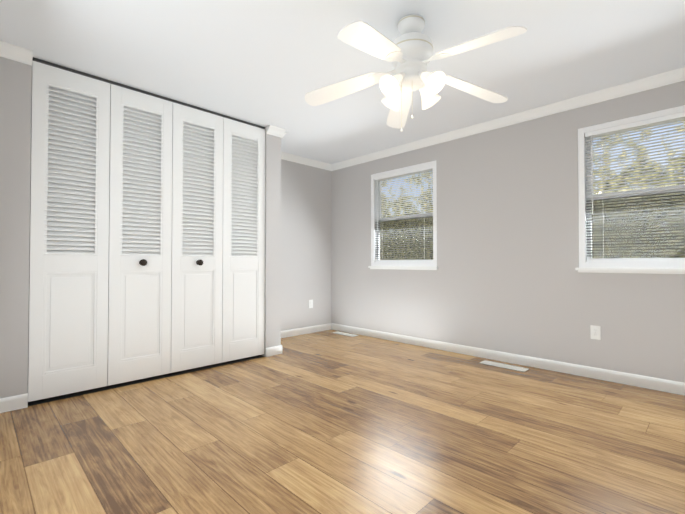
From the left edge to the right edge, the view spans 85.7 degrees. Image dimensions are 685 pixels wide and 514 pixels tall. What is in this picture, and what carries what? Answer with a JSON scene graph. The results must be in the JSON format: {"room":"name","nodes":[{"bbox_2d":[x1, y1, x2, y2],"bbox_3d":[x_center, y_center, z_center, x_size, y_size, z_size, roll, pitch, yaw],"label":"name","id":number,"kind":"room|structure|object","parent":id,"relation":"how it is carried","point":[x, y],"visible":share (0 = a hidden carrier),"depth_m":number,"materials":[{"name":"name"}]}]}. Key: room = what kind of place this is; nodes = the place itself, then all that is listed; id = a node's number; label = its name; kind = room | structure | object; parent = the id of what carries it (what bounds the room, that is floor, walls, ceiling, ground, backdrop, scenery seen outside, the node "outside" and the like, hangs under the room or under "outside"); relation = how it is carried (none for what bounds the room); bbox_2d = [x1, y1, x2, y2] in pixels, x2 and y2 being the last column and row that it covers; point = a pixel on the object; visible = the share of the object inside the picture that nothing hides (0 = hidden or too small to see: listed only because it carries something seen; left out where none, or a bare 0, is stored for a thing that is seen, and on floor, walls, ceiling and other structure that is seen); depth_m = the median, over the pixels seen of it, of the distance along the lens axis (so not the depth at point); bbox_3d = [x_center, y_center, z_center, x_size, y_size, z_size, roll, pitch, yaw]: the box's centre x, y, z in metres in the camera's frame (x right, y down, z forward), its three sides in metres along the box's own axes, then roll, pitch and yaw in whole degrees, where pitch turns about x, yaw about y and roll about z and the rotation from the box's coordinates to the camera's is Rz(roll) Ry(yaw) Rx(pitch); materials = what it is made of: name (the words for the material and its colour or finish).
{"room":"empty bedroom","nodes":[
{"label":"empty bedroom","id":0,"kind":"room"},
{"bbox_2d":[0,57,31,397],"bbox_3d":[-2.346,-0.188,2.334,0.555,2.385,0.100,1,-1,-45],"label":"wall","id":1,"kind":"structure","parent":0,"point":[15,118],"depth_m":2.44,"materials":[{"name":"grey paint"}]},
{"bbox_2d":[0,393,27,412],"bbox_3d":[-2.296,0.958,2.288,0.525,0.091,0.013,1,-1,-45],"label":"baseboard","id":2,"kind":"structure","parent":1,"relation":"attached to","point":[12,403],"depth_m":2.42,"materials":[{"name":"white wood"}]},
{"bbox_2d":[0,41,32,65],"bbox_3d":[-2.255,-1.342,2.325,0.465,0.075,0.068,1,-1,-45],"label":"crown molding","id":3,"kind":"structure","parent":1,"relation":"attached to","point":[16,53],"depth_m":2.43,"materials":[{"name":"white wood"}]},
{"bbox_2d":[28,60,109,401],"bbox_3d":[-1.970,-0.181,2.684,0.462,2.328,0.031,1,-1,-45],"label":"closet door","id":4,"kind":"structure","parent":1,"relation":"in","point":[69,248],"depth_m":2.66,"materials":[{"name":"white wood"}]},
{"bbox_2d":[262,127,280,356],"bbox_3d":[-0.759,-0.164,3.915,0.185,2.385,0.100,1,-1,-45],"label":"wall","id":5,"kind":"structure","parent":0,"point":[272,332],"depth_m":3.87,"materials":[{"name":"grey paint"}]},
{"bbox_2d":[222,117,264,361],"bbox_3d":[-0.979,-0.166,3.672,0.462,2.328,0.031,1,-1,-45],"label":"closet door","id":6,"kind":"structure","parent":5,"relation":"in","point":[243,289],"depth_m":3.66,"materials":[{"name":"white wood"}]},
{"bbox_2d":[266,345,281,354],"bbox_3d":[-0.874,0.986,4.154,0.014,0.091,0.654,1,-1,-45],"label":"baseboard","id":7,"kind":"structure","parent":5,"relation":"attached to","point":[275,350],"depth_m":3.87,"materials":[{"name":"white wood"}]},
{"bbox_2d":[266,129,286,137],"bbox_3d":[-0.815,-1.314,4.168,0.068,0.075,0.648,1,-1,-45],"label":"crown molding","id":8,"kind":"structure","parent":5,"relation":"attached to","point":[280,133],"depth_m":3.91,"materials":[{"name":"white wood"}]},
{"bbox_2d":[281,159,331,330],"bbox_3d":[-1.684,-0.163,3.982,4.140,2.385,0.160,1,-1,-45],"label":"wall","id":9,"kind":"structure","parent":0,"point":[305,234],"depth_m":5.04,"materials":[{"name":"grey paint"}]},
{"bbox_2d":[281,323,331,337],"bbox_3d":[-0.648,0.997,4.874,1.350,0.091,0.013,1,-1,-45],"label":"baseboard","id":10,"kind":"structure","parent":9,"relation":"attached to","point":[317,328],"depth_m":5.01,"materials":[{"name":"white wood"}]},
{"bbox_2d":[281,151,331,170],"bbox_3d":[-0.651,-1.303,4.869,1.290,0.075,0.068,1,-1,-45],"label":"crown molding","id":11,"kind":"structure","parent":9,"relation":"attached to","point":[285,156],"depth_m":5.01,"materials":[{"name":"white wood"}]},
{"bbox_2d":[309,300,312,307],"bbox_3d":[-0.434,0.647,5.096,0.070,0.114,0.007,1,-1,-45],"label":"outlet","id":12,"kind":"object","parent":9,"relation":"attached to","point":[310,303],"visible":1,"depth_m":5.09,"materials":[{"name":"white plastic"}]},
{"bbox_2d":[0,329,684,513],"bbox_3d":[0.141,1.053,2.246,4.300,0.100,5.170,1,-1,-45],"label":"floor","id":13,"kind":"structure","parent":0,"point":[326,422],"depth_m":2.00,"materials":[{"name":"brown wood"}]},
{"bbox_2d":[107,84,172,385],"bbox_3d":[-1.622,-0.176,2.995,0.462,2.328,0.082,1,-1,-45],"label":"closet door","id":14,"kind":"structure","parent":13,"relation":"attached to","point":[140,247],"depth_m":3.00,"materials":[{"name":"white wood"}]},
{"bbox_2d":[28,57,264,405],"bbox_3d":[-1.685,-0.171,3.389,1.970,2.384,0.638,1,-1,-45],"label":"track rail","id":15,"kind":"object","parent":13,"relation":"on","point":[60,397],"visible":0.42,"depth_m":2.99,"materials":[{"name":"grey metal"}]},
{"bbox_2d":[171,102,222,372],"bbox_3d":[-1.292,-0.171,3.324,0.462,2.328,0.082,1,-1,-45],"label":"closet door","id":16,"kind":"structure","parent":13,"relation":"attached to","point":[197,238],"depth_m":3.33,"materials":[{"name":"white wood"}]},
{"bbox_2d":[332,331,358,336],"bbox_3d":[0.033,1.042,4.990,0.120,0.006,0.390,1,-1,-45],"label":"floor vent","id":17,"kind":"object","parent":13,"relation":"in","point":[346,334],"visible":1,"depth_m":4.95,"materials":[{"name":"white metal"}]},
{"bbox_2d":[480,360,528,371],"bbox_3d":[1.504,1.018,3.450,0.120,0.006,0.410,1,-1,-45],"label":"floor vent","id":18,"kind":"object","parent":13,"relation":"in","point":[511,367],"visible":1,"depth_m":3.43,"materials":[{"name":"white metal"}]},
{"bbox_2d":[0,0,684,163],"bbox_3d":[0.141,-1.431,2.284,4.300,0.100,5.170,1,-1,-45],"label":"ceiling","id":19,"kind":"structure","parent":0,"point":[263,63],"depth_m":2.49,"materials":[{"name":"white paint"}]},
{"bbox_2d":[304,14,526,131],"bbox_3d":[0.407,-1.056,2.133,1.277,0.655,1.274,1,-1,-45],"label":"fan","id":20,"kind":"object","parent":19,"relation":"hanging from","point":[408,54],"visible":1,"depth_m":2.10,"materials":[{"name":"white"}]},
{"bbox_2d":[331,81,684,382],"bbox_3d":[1.607,-0.167,3.726,0.160,2.385,5.170,1,-1,-45],"label":"wall","id":21,"kind":"structure","parent":0,"point":[506,276],"depth_m":3.56,"materials":[{"name":"grey paint"}]},
{"bbox_2d":[368,160,437,269],"bbox_3d":[0.754,-0.468,4.546,0.158,1.244,1.016,1,-1,-45],"label":"window","id":22,"kind":"structure","parent":21,"relation":"in","point":[377,179],"depth_m":4.53,"materials":[{"name":"white plastic"}]},
{"bbox_2d":[332,323,684,395],"bbox_3d":[1.546,0.979,3.647,0.013,0.091,4.850,1,-1,-45],"label":"baseboard","id":23,"kind":"structure","parent":21,"relation":"attached to","point":[664,385],"depth_m":3.40,"materials":[{"name":"white wood"}]},
{"bbox_2d":[332,67,684,170],"bbox_3d":[1.527,-1.322,3.663,0.068,0.075,4.850,1,-1,-45],"label":"crown molding","id":24,"kind":"structure","parent":21,"relation":"attached to","point":[677,75],"depth_m":3.40,"materials":[{"name":"white wood"}]},
{"bbox_2d":[590,325,600,339],"bbox_3d":[2.115,0.631,3.085,0.007,0.114,0.070,1,-1,-45],"label":"outlet","id":25,"kind":"object","parent":21,"relation":"attached to","point":[595,331],"visible":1,"depth_m":3.08,"materials":[{"name":"white plastic"}]},
{"bbox_2d":[575,105,684,273],"bbox_3d":[2.416,-0.494,2.878,0.158,1.244,1.016,1,-1,-45],"label":"window","id":26,"kind":"structure","parent":21,"relation":"in","point":[587,197],"depth_m":2.96,"materials":[{"name":"white plastic"}]},
{"label":"outside","id":27,"kind":"structure","parent":0,"visible":0},
{"bbox_2d":[380,120,684,259],"bbox_3d":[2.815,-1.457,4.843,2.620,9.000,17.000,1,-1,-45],"label":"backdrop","id":28,"kind":"structure","parent":27,"point":[418,244],"depth_m":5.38,"materials":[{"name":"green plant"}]}
]}

